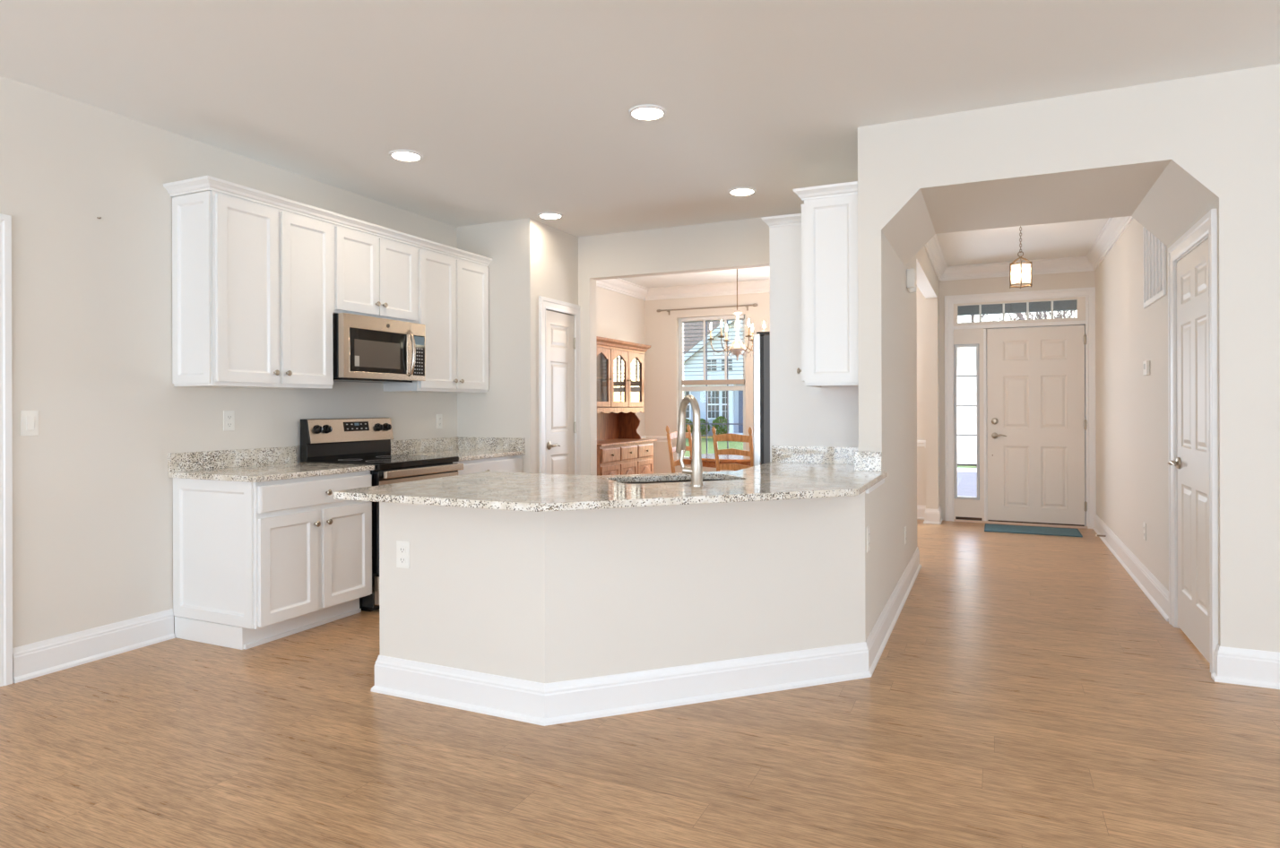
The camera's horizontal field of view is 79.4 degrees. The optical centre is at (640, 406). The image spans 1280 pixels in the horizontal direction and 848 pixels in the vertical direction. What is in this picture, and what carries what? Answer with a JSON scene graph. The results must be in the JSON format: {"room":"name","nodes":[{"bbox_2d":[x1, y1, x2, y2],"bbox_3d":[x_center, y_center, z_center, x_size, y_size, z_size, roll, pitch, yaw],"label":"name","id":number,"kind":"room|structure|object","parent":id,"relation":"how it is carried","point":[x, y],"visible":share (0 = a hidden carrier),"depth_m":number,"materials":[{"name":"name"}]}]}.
{"room":"open-plan kitchen","nodes":[
{"label":"open-plan kitchen","id":0,"kind":"room"},
{"bbox_2d":[0,75,645,648],"bbox_3d":[-2.679,-0.120,4.035,0.120,2.743,13.150,0,0,25],"label":"wall","id":1,"kind":"structure","parent":0,"point":[91,297],"depth_m":3.90,"materials":[{"name":"white paint"}]},
{"bbox_2d":[0,213,12,686],"bbox_3d":[-3.074,0.193,3.039,0.093,2.118,1.010,0,0,25],"label":"door frame","id":2,"kind":"structure","parent":1,"relation":"in","point":[5,220],"depth_m":3.46,"materials":[{"name":"white paint"}]},
{"bbox_2d":[20,410,38,435],"bbox_3d":[-2.822,0.075,3.564,0.012,0.116,0.072,0,0,25],"label":"light switch","id":3,"kind":"object","parent":1,"relation":"attached to","point":[29,419],"visible":1,"depth_m":3.56,"materials":[{"name":"white plastic"}]},
{"bbox_2d":[12,608,175,683],"bbox_3d":[-2.685,1.174,3.836,0.027,0.155,0.751,0,0,25],"label":"baseboard","id":4,"kind":"structure","parent":1,"relation":"attached to","point":[34,660],"depth_m":3.79,"materials":[{"name":"white wood"}]},
{"bbox_2d":[223,410,234,431],"bbox_3d":[-2.396,0.080,4.494,0.008,0.116,0.072,0,0,25],"label":"wall outlet","id":5,"kind":"object","parent":1,"relation":"attached to","point":[229,416],"visible":1,"depth_m":4.49,"materials":[{"name":"white plastic"}]},
{"bbox_2d":[226,414,232,419],"bbox_3d":[-2.394,0.058,4.493,0.003,0.030,0.034,0,0,25],"label":"receptacle","id":6,"kind":"object","parent":5,"relation":"attached to","point":[229,416],"depth_m":4.49,"materials":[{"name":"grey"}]},
{"bbox_2d":[226,422,232,426],"bbox_3d":[-2.394,0.102,4.493,0.003,0.030,0.034,0,0,25],"label":"receptacle","id":7,"kind":"object","parent":5,"relation":"attached to","point":[229,424],"depth_m":4.49,"materials":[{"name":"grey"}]},
{"bbox_2d":[167,446,296,472],"bbox_3d":[-2.369,0.301,4.538,0.020,0.102,0.832,0,0,25],"label":"backsplash","id":8,"kind":"structure","parent":1,"relation":"attached to","point":[204,460],"depth_m":4.47,"materials":[{"name":"stone"}]},
{"bbox_2d":[163,175,337,389],"bbox_3d":[-2.219,-0.657,4.462,0.361,1.087,0.869,0,0,25],"label":"upper cabinet","id":9,"kind":"object","parent":1,"relation":"attached to","point":[252,269],"visible":1,"depth_m":4.26,"materials":[{"name":"white wood"}]},
{"bbox_2d":[331,213,422,323],"bbox_3d":[-1.876,-0.895,5.208,0.361,0.612,0.777,0,0,25],"label":"upper cabinet","id":10,"kind":"object","parent":1,"relation":"attached to","point":[375,266],"visible":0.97,"depth_m":5.10,"materials":[{"name":"white wood"}]},
{"bbox_2d":[332,312,425,382],"bbox_3d":[-1.833,-0.378,5.187,0.454,0.412,0.760,0,0,25],"label":"microwave","id":11,"kind":"object","parent":10,"relation":"attached to","point":[366,349],"visible":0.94,"depth_m":5.04,"materials":[{"name":"silver metal"}]},
{"bbox_2d":[383,238,492,393],"bbox_3d":[-1.536,-0.659,5.946,0.361,1.087,0.851,0,0,25],"label":"upper cabinet","id":12,"kind":"object","parent":1,"relation":"attached to","point":[453,282],"visible":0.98,"depth_m":5.84,"materials":[{"name":"white wood"}]},
{"bbox_2d":[436,414,442,428],"bbox_3d":[-1.612,0.115,6.197,0.008,0.116,0.072,0,0,25],"label":"wall outlet","id":13,"kind":"object","parent":1,"relation":"attached to","point":[439,417],"visible":1,"depth_m":6.20,"materials":[{"name":"white plastic"}]},
{"bbox_2d":[640,435,667,441],"bbox_3d":[0.078,0.407,9.446,0.360,0.072,0.725,0,0,25],"label":"trim","id":14,"kind":"structure","parent":1,"relation":"attached to","point":[659,438],"depth_m":9.76,"materials":[{"name":"white wood"}]},
{"bbox_2d":[596,278,769,300],"bbox_3d":[0.996,-1.433,7.824,3.395,0.140,2.899,0,0,25],"label":"trim","id":15,"kind":"structure","parent":1,"relation":"attached to","point":[618,285],"depth_m":9.40,"materials":[{"name":"white"}]},
{"bbox_2d":[456,217,578,475],"bbox_3d":[-1.032,-0.125,6.607,0.720,2.743,0.772,0,0,25],"label":"wall","id":16,"kind":"structure","parent":0,"point":[531,258],"depth_m":6.22,"materials":[{"name":"white paint"}]},
{"bbox_2d":[538,295,580,475],"bbox_3d":[-0.667,0.175,6.522,0.093,2.140,0.670,0,0,25],"label":"door","id":17,"kind":"structure","parent":16,"relation":"in","point":[557,341],"depth_m":6.53,"materials":[{"name":"white paint"}]},
{"bbox_2d":[379,484,882,683],"bbox_3d":[0.134,0.809,3.513,2.532,0.868,0.644,0,0,-16],"label":"wall","id":18,"kind":"structure","parent":0,"point":[549,596],"depth_m":3.24,"materials":[{"name":"white paint"}]},
{"bbox_2d":[396,540,409,568],"bbox_3d":[-1.025,0.638,3.329,0.072,0.116,0.008,0,0,25],"label":"wall outlet","id":19,"kind":"object","parent":18,"relation":"attached to","point":[402,548],"visible":1,"depth_m":3.33,"materials":[{"name":"white plastic"}]},
{"bbox_2d":[398,545,405,553],"bbox_3d":[-1.026,0.616,3.327,0.034,0.030,0.003,0,0,25],"label":"receptacle","id":20,"kind":"object","parent":19,"relation":"attached to","point":[402,549],"depth_m":3.33,"materials":[{"name":"grey plastic"}]},
{"bbox_2d":[398,555,406,563],"bbox_3d":[-1.026,0.660,3.327,0.034,0.030,0.003,0,0,25],"label":"receptacle","id":21,"kind":"object","parent":19,"relation":"attached to","point":[402,558],"depth_m":3.33,"materials":[{"name":"grey plastic"}]},
{"bbox_2d":[333,445,886,511],"bbox_3d":[0.108,0.324,3.831,1.970,0.162,2.352,0,0,25],"label":"countertop","id":22,"kind":"structure","parent":18,"relation":"on","point":[793,472],"depth_m":3.34,"materials":[{"name":"stone"}]},
{"bbox_2d":[627,479,724,484],"bbox_3d":[0.177,0.475,3.717,0.654,0.199,0.372,0,0,-20],"label":"sink","id":23,"kind":"object","parent":22,"relation":"in","point":[703,480],"visible":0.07,"depth_m":3.90,"materials":[{"name":"silver metal"}]},
{"bbox_2d":[675,394,703,486],"bbox_3d":[0.197,0.145,3.442,0.100,0.399,0.229,0,0,-23],"label":"faucet","id":24,"kind":"object","parent":22,"relation":"on","point":[696,470],"visible":1,"depth_m":3.36,"materials":[{"name":"silver metal"}]},
{"bbox_2d":[370,546,921,726],"bbox_3d":[0.853,1.163,4.224,4.240,0.155,1.337,0,0,-38],"label":"baseboard","id":25,"kind":"structure","parent":18,"relation":"attached to","point":[522,700],"depth_m":3.24,"materials":[{"name":"white wood"}]},
{"bbox_2d":[771,445,882,471],"bbox_3d":[1.051,0.291,4.434,0.710,0.103,0.468,0,0,25],"label":"backsplash","id":26,"kind":"structure","parent":18,"relation":"attached to","point":[862,461],"depth_m":4.63,"materials":[{"name":"stone"}]},
{"bbox_2d":[866,525,869,552],"bbox_3d":[1.076,0.622,3.628,0.008,0.116,0.072,0,0,25],"label":"wall outlet","id":27,"kind":"object","parent":18,"relation":"attached to","point":[868,527],"visible":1,"depth_m":3.61,"materials":[{"name":"white plastic"}]},
{"bbox_2d":[0,518,1279,847],"bbox_3d":[1.338,1.299,2.122,9.150,0.120,13.270,0,0,25],"label":"floor","id":28,"kind":"structure","parent":0,"point":[1024,690],"depth_m":2.82,"materials":[{"name":"brown wood"}]},
{"bbox_2d":[172,470,371,649],"bbox_3d":[-2.060,0.816,4.408,0.687,0.869,0.808,0,0,25],"label":"base cabinet","id":29,"kind":"object","parent":28,"relation":"on","point":[255,564],"visible":0.96,"depth_m":4.12,"materials":[{"name":"white wood"}]},
{"bbox_2d":[167,446,374,482],"bbox_3d":[-2.074,0.315,4.402,0.670,0.132,0.832,0,0,25],"label":"countertop","id":30,"kind":"structure","parent":29,"relation":"on","point":[267,463],"depth_m":4.36,"materials":[{"name":"stone"}]},
{"bbox_2d":[300,417,463,611],"bbox_3d":[-1.690,0.662,5.111,0.712,1.172,0.758,0,0,25],"label":"range","id":31,"kind":"object","parent":28,"relation":"on","point":[367,441],"visible":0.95,"depth_m":5.02,"materials":[{"name":"black metal"}]},
{"bbox_2d":[455,454,522,475],"bbox_3d":[-1.386,0.814,5.873,0.687,0.869,0.861,0,0,25],"label":"base cabinet","id":32,"kind":"object","parent":28,"relation":"on","point":[514,463],"visible":0.09,"depth_m":5.78,"materials":[{"name":"white wood"}]},
{"bbox_2d":[390,436,525,461],"bbox_3d":[-1.395,0.313,5.875,0.670,0.132,0.861,0,0,25],"label":"countertop","id":33,"kind":"structure","parent":32,"relation":"on","point":[467,448],"depth_m":6.11,"materials":[{"name":"stone"}]},
{"bbox_2d":[596,336,657,483],"bbox_3d":[-0.303,0.264,8.429,0.489,1.960,1.446,0,0,25],"label":"china hutch","id":34,"kind":"object","parent":28,"relation":"on","point":[621,450],"visible":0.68,"depth_m":8.63,"materials":[{"name":"brown wood"}]},
{"bbox_2d":[596,376,639,381],"bbox_3d":[-0.394,-0.308,8.470,0.268,0.015,1.256,0,0,25],"label":"shelf","id":35,"kind":"object","parent":34,"relation":"attached to","point":[599,378],"depth_m":8.78,"materials":[{"name":"brown wood"}]},
{"bbox_2d":[665,424,691,481],"bbox_3d":[0.579,0.709,7.413,0.522,1.066,0.464,0,0,34],"label":"dining chair","id":36,"kind":"object","parent":28,"relation":"on","point":[670,436],"visible":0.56,"depth_m":7.45,"materials":[{"name":"brown wood"}]},
{"bbox_2d":[689,453,750,470],"bbox_3d":[0.991,0.862,7.647,1.000,0.747,1.000,0,0,25],"label":"dining table","id":37,"kind":"object","parent":28,"relation":"on","point":[708,460],"visible":0.18,"depth_m":7.35,"materials":[{"name":"brown wood"}]},
{"bbox_2d":[711,426,753,471],"bbox_3d":[0.988,0.707,7.061,0.464,1.066,0.522,0,0,44],"label":"dining chair","id":38,"kind":"object","parent":28,"relation":"on","point":[730,436],"visible":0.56,"depth_m":6.88,"materials":[{"name":"brown wood"}]},
{"bbox_2d":[752,331,769,466],"bbox_3d":[1.198,0.381,5.173,0.751,1.717,0.910,0,0,25],"label":"refrigerator","id":39,"kind":"object","parent":28,"relation":"on","point":[761,340],"visible":0.17,"depth_m":4.88,"materials":[{"name":"grey"}]},
{"bbox_2d":[761,213,858,462],"bbox_3d":[1.271,0.032,5.125,0.647,2.415,1.066,0,0,25],"label":"wall","id":40,"kind":"structure","parent":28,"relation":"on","point":[800,415],"depth_m":4.74,"materials":[{"name":"white paint"}]},
{"bbox_2d":[984,523,1082,536],"bbox_3d":[3.895,1.226,7.671,0.849,0.011,0.494,0,0,25],"label":"door mat","id":41,"kind":"object","parent":28,"relation":"on","point":[988,527],"visible":1,"depth_m":7.64,"materials":[{"name":"blue fabric"}]},
{"bbox_2d":[0,0,1279,288],"bbox_3d":[1.329,-1.579,2.122,9.150,0.150,13.270,0,0,25],"label":"ceiling","id":42,"kind":"structure","parent":0,"point":[513,109],"depth_m":3.52,"materials":[{"name":"white paint"}]},
{"bbox_2d":[389,149,423,161],"bbox_3d":[-1.389,-1.490,4.575,0.198,0.011,0.198,0,0,25],"label":"recessed light","id":43,"kind":"object","parent":42,"relation":"in","point":[403,155],"visible":1,"depth_m":4.56,"materials":[{"name":"white"}]},
{"bbox_2d":[537,211,562,219],"bbox_3d":[-0.700,-1.492,6.016,0.198,0.011,0.198,0,0,25],"label":"recessed light","id":44,"kind":"object","parent":42,"relation":"in","point":[549,215],"visible":1,"depth_m":6.00,"materials":[{"name":"white plastic"}]},
{"bbox_2d":[628,104,666,121],"bbox_3d":[0.038,-1.495,3.918,0.198,0.011,0.198,0,0,25],"label":"recessed light","id":45,"kind":"object","parent":42,"relation":"in","point":[640,112],"visible":1,"depth_m":3.91,"materials":[{"name":"white plastic"}]},
{"bbox_2d":[707,268,765,360],"bbox_3d":[0.992,-0.986,7.854,0.600,1.032,0.584,0,0,25],"label":"chandelier","id":46,"kind":"object","parent":42,"relation":"hanging from","point":[737,348],"visible":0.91,"depth_m":7.83,"materials":[{"name":"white metal"}]},
{"bbox_2d":[727,186,756,196],"bbox_3d":[0.711,-1.497,5.357,0.198,0.011,0.198,0,0,25],"label":"recessed light","id":47,"kind":"object","parent":42,"relation":"in","point":[743,191],"visible":1,"depth_m":5.34,"materials":[{"name":"white plastic"}]},
{"bbox_2d":[1009,225,1032,288],"bbox_3d":[3.079,-1.236,6.232,0.164,0.545,0.189,0,0,25],"label":"pendant lantern","id":48,"kind":"object","parent":42,"relation":"hanging from","point":[1019,272],"visible":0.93,"depth_m":6.22,"materials":[{"name":"brown metal"}]},
{"bbox_2d":[1017,277,1025,287],"bbox_3d":[3.086,-1.004,6.229,0.056,0.075,0.061,0,0,25],"label":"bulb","id":49,"kind":"object","parent":48,"relation":"on","point":[1024,279],"depth_m":6.21,"materials":[{"name":"beige glass"}]},
{"bbox_2d":[578,214,787,475],"bbox_3d":[0.369,-0.130,6.453,3.395,2.743,0.120,0,0,25],"label":"wall","id":50,"kind":"structure","parent":0,"point":[739,244],"depth_m":6.55,"materials":[{"name":"white paint"}]},
{"bbox_2d":[644,270,1095,520],"bbox_3d":[2.411,-0.136,8.850,5.100,2.743,0.145,0,0,25],"label":"wall","id":51,"kind":"structure","parent":0,"point":[661,328],"depth_m":9.29,"materials":[{"name":"white paint"}]},
{"bbox_2d":[656,302,757,314],"bbox_3d":[0.814,-1.195,9.454,1.312,0.072,0.090,0,0,25],"label":"curtain rod","id":52,"kind":"object","parent":51,"relation":"attached to","point":[755,304],"visible":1,"depth_m":9.41,"materials":[{"name":"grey metal"}]},
{"bbox_2d":[678,318,745,459],"bbox_3d":[0.885,-0.206,9.517,0.970,1.832,0.160,0,0,25],"label":"window","id":53,"kind":"structure","parent":51,"relation":"in","point":[681,388],"depth_m":9.59,"materials":[{"name":"white plastic"}]},
{"bbox_2d":[681,314,744,385],"bbox_3d":[0.895,-0.695,9.495,0.810,0.840,0.053,0,0,25],"label":"window blind","id":54,"kind":"object","parent":53,"relation":"attached to","point":[704,319],"visible":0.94,"depth_m":9.49,"materials":[{"name":"grey plastic"}]},
{"bbox_2d":[752,437,925,448],"bbox_3d":[2.195,0.400,8.719,1.975,0.072,0.275,0,0,25],"label":"trim","id":55,"kind":"structure","parent":51,"relation":"attached to","point":[920,443],"depth_m":8.44,"materials":[{"name":"white wood"}]},
{"bbox_2d":[916,504,925,519],"bbox_3d":[1.166,1.162,8.175,3.395,0.155,2.125,0,0,25],"label":"baseboard","id":56,"kind":"structure","parent":51,"relation":"attached to","point":[921,509],"depth_m":8.45,"materials":[{"name":"white wood"}]},
{"bbox_2d":[957,299,1076,315],"bbox_3d":[4.450,-1.283,8.480,4.400,0.375,0.870,0,0,25],"label":"porch roof","id":57,"kind":"structure","parent":51,"relation":"attached to","point":[1060,305],"depth_m":8.89,"materials":[{"name":"grey"}]},
{"bbox_2d":[944,286,1096,528],"bbox_3d":[3.974,0.015,8.096,1.430,2.437,0.197,0,0,25],"label":"door","id":58,"kind":"structure","parent":51,"relation":"in","point":[1039,378],"depth_m":8.00,"materials":[{"name":"white paint"}]},
{"bbox_2d":[953,328,984,520],"bbox_3d":[3.529,0.188,8.274,0.300,2.048,0.057,0,0,25],"label":"window","id":59,"kind":"structure","parent":58,"relation":"attached to","point":[968,343],"depth_m":8.28,"materials":[{"name":"white glass"}]},
{"bbox_2d":[957,346,977,464],"bbox_3d":[3.519,-0.016,8.296,0.205,1.273,0.003,0,0,25],"label":"shade","id":60,"kind":"object","parent":59,"relation":"attached to","point":[966,356],"depth_m":8.30,"materials":[{"name":"white fabric"}]},
{"bbox_2d":[953,296,1085,326],"bbox_3d":[3.956,-0.998,8.083,1.243,0.250,0.045,0,0,25],"label":"window","id":61,"kind":"structure","parent":58,"relation":"attached to","point":[1081,300],"depth_m":8.03,"materials":[{"name":"white paint"}]},
{"bbox_2d":[857,123,939,610],"bbox_3d":[2.216,-0.135,6.261,0.120,2.743,4.721,0,0,25],"label":"wall","id":62,"kind":"structure","parent":0,"point":[886,309],"depth_m":4.46,"materials":[{"name":"white paint"}]},
{"bbox_2d":[793,181,858,387],"bbox_3d":[1.103,-0.664,4.410,0.351,1.092,0.455,0,0,25],"label":"upper cabinet","id":63,"kind":"object","parent":62,"relation":"attached to","point":[829,212],"visible":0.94,"depth_m":4.25,"materials":[{"name":"white wood"}]},
{"bbox_2d":[904,526,906,544],"bbox_3d":[1.768,0.855,5.129,0.008,0.116,0.072,0,0,25],"label":"wall outlet","id":64,"kind":"object","parent":62,"relation":"attached to","point":[905,526],"visible":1,"depth_m":5.10,"materials":[{"name":"white plastic"}]},
{"bbox_2d":[906,268,916,293],"bbox_3d":[1.865,-0.864,5.283,0.064,0.157,0.090,0,0,25],"label":"sensor","id":65,"kind":"object","parent":62,"relation":"attached to","point":[911,273],"visible":1,"depth_m":5.25,"materials":[{"name":"white plastic"}]},
{"bbox_2d":[923,506,942,524],"bbox_3d":[3.143,1.156,8.269,0.174,0.155,0.302,0,0,25],"label":"baseboard","id":66,"kind":"structure","parent":62,"relation":"attached to","point":[933,516],"depth_m":8.15,"materials":[{"name":"white wood"}]},
{"bbox_2d":[881,72,1219,265],"bbox_3d":[2.191,-1.225,4.315,1.468,0.563,1.166,0,0,25],"label":"wall","id":67,"kind":"structure","parent":0,"point":[1148,153],"depth_m":3.88,"materials":[{"name":"white paint"}]},
{"bbox_2d":[1095,63,1279,652],"bbox_3d":[5.356,-0.145,4.816,3.857,2.743,4.721,0,0,25],"label":"wall","id":68,"kind":"structure","parent":0,"point":[1132,442],"depth_m":3.46,"materials":[{"name":"white paint"}]},
{"bbox_2d":[924,216,1133,281],"bbox_3d":[3.177,-1.439,6.459,1.468,0.140,3.555,0,0,25],"label":"trim","id":69,"kind":"structure","parent":68,"relation":"attached to","point":[1114,228],"depth_m":7.83,"materials":[{"name":"white wood"}]},
{"bbox_2d":[1092,513,1168,622],"bbox_3d":[3.812,1.154,6.099,0.027,0.155,3.685,0,0,25],"label":"baseboard","id":70,"kind":"structure","parent":68,"relation":"attached to","point":[1154,591],"depth_m":5.43,"materials":[{"name":"white wood"}]},
{"bbox_2d":[1143,521,1146,540],"bbox_3d":[3.413,0.840,5.211,0.008,0.116,0.072,0,0,25],"label":"wall outlet","id":71,"kind":"object","parent":68,"relation":"attached to","point":[1145,523],"visible":1,"depth_m":5.19,"materials":[{"name":"white plastic"}]},
{"bbox_2d":[1142,360,1150,375],"bbox_3d":[3.344,-0.256,5.087,0.023,0.098,0.120,0,0,25],"label":"thermostat","id":72,"kind":"object","parent":68,"relation":"attached to","point":[1145,364],"visible":1,"depth_m":5.04,"materials":[{"name":"white plastic"}]},
{"bbox_2d":[1142,226,1166,308],"bbox_3d":[3.242,-0.942,4.858,0.014,0.560,0.686,0,0,25],"label":"air vent","id":73,"kind":"object","parent":68,"relation":"in","point":[1154,250],"visible":0.77,"depth_m":4.85,"materials":[{"name":"white metal"}]},
{"bbox_2d":[1167,208,1218,674],"bbox_3d":[2.860,0.164,3.941,0.167,2.140,0.970,0,0,25],"label":"door","id":74,"kind":"structure","parent":68,"relation":"in","point":[1192,259],"depth_m":3.91,"materials":[{"name":"white paint"}]},
{"bbox_2d":[1210,643,1279,689],"bbox_3d":[4.362,1.152,2.683,3.884,0.155,0.065,0,0,25],"label":"baseboard","id":75,"kind":"structure","parent":68,"relation":"attached to","point":[1240,666],"depth_m":3.42,"materials":[{"name":"white wood"}]},
{"label":"outside","id":76,"kind":"structure","parent":0,"visible":0},
{"bbox_2d":[684,438,743,454],"bbox_3d":[22.820,1.775,49.566,90.000,0.300,90.870,0,0,25],"label":"lawn","id":77,"kind":"structure","parent":76,"point":[722,445],"depth_m":34.78,"materials":[{"name":"green plant"}]},
{"bbox_2d":[691,435,712,438],"bbox_3d":[0.850,1.661,43.810,8.900,0.060,1.500,0,0,25],"label":"flower bed","id":78,"kind":"object","parent":77,"relation":"on","point":[703,436],"visible":0.02,"depth_m":41.79,"materials":[{"name":"plant"}]},
{"bbox_2d":[685,418,692,433],"bbox_3d":[2.573,1.134,43.025,0.951,1.002,0.926,0,0,25],"label":"shrub","id":79,"kind":"object","parent":78,"relation":"on","point":[687,419],"visible":0.32,"depth_m":42.80,"materials":[{"name":"green plant"}]},
{"bbox_2d":[700,418,710,436],"bbox_3d":[3.436,1.132,42.627,0.951,1.002,0.926,0,0,25],"label":"shrub","id":80,"kind":"object","parent":78,"relation":"on","point":[702,420],"visible":0.54,"depth_m":42.42,"materials":[{"name":"green plant"}]},
{"bbox_2d":[710,415,729,434],"bbox_3d":[4.435,1.054,42.169,1.094,1.152,1.064,0,0,25],"label":"shrub","id":81,"kind":"object","parent":78,"relation":"on","point":[720,429],"visible":0.73,"depth_m":41.92,"materials":[{"name":"green plant"}]},
{"bbox_2d":[683,320,743,435],"bbox_3d":[4.771,-2.146,47.449,18.000,7.650,11.000,0,0,25],"label":"house","id":82,"kind":"structure","parent":77,"relation":"on","point":[716,400],"depth_m":42.91,"materials":[{"name":"grey plastic"}]},
{"bbox_2d":[683,445,977,467],"bbox_3d":[10.071,1.498,21.869,16.000,0.330,11.850,0,0,25],"label":"verge","id":83,"kind":"structure","parent":77,"relation":"on","point":[741,446],"depth_m":22.64,"materials":[{"name":"green plant"}]},
{"bbox_2d":[957,471,977,496],"bbox_3d":[5.921,1.425,11.659,4.200,0.200,7.870,0,0,25],"label":"walkway","id":84,"kind":"structure","parent":77,"relation":"on","point":[966,481],"depth_m":13.18,"materials":[{"name":"concrete"}]},
{"bbox_2d":[957,467,977,472],"bbox_3d":[7.353,1.496,15.965,16.000,0.350,1.050,0,0,25],"label":"curb","id":85,"kind":"object","parent":77,"relation":"on","point":[964,470],"depth_m":16.12,"materials":[{"name":"white"}]},
{"bbox_2d":[967,314,996,322],"bbox_3d":[13.935,-2.070,31.262,3.537,7.462,4.265,0,0,-4],"label":"bare tree","id":86,"kind":"object","parent":77,"relation":"on","point":[972,318],"visible":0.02,"depth_m":30.98,"materials":[{"name":"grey plant"}]},
{"bbox_2d":[960,311,1069,322],"bbox_3d":[16.494,-1.715,33.749,3.458,6.750,5.906,0,0,-26],"label":"bare tree","id":87,"kind":"object","parent":77,"relation":"on","point":[1035,313],"visible":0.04,"depth_m":32.79,"materials":[{"name":"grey plant"}]},
{"bbox_2d":[975,310,1077,321],"bbox_3d":[14.200,-1.689,28.226,3.285,6.722,6.017,0,0,-27],"label":"bare tree","id":88,"kind":"object","parent":77,"relation":"on","point":[1016,314],"visible":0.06,"depth_m":28.25,"materials":[{"name":"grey plant"}]},
{"bbox_2d":[1012,310,1076,319],"bbox_3d":[16.282,-2.733,31.764,3.682,8.764,6.021,0,0,18],"label":"bare tree","id":89,"kind":"object","parent":77,"relation":"on","point":[1037,315],"visible":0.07,"depth_m":31.16,"materials":[{"name":"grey plant"}]},
{"bbox_2d":[1029,310,1077,319],"bbox_3d":[17.271,-1.595,29.648,4.437,6.495,4.421,0,0,25],"label":"bare tree","id":90,"kind":"object","parent":77,"relation":"on","point":[1040,315],"visible":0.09,"depth_m":29.60,"materials":[{"name":"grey plant"}]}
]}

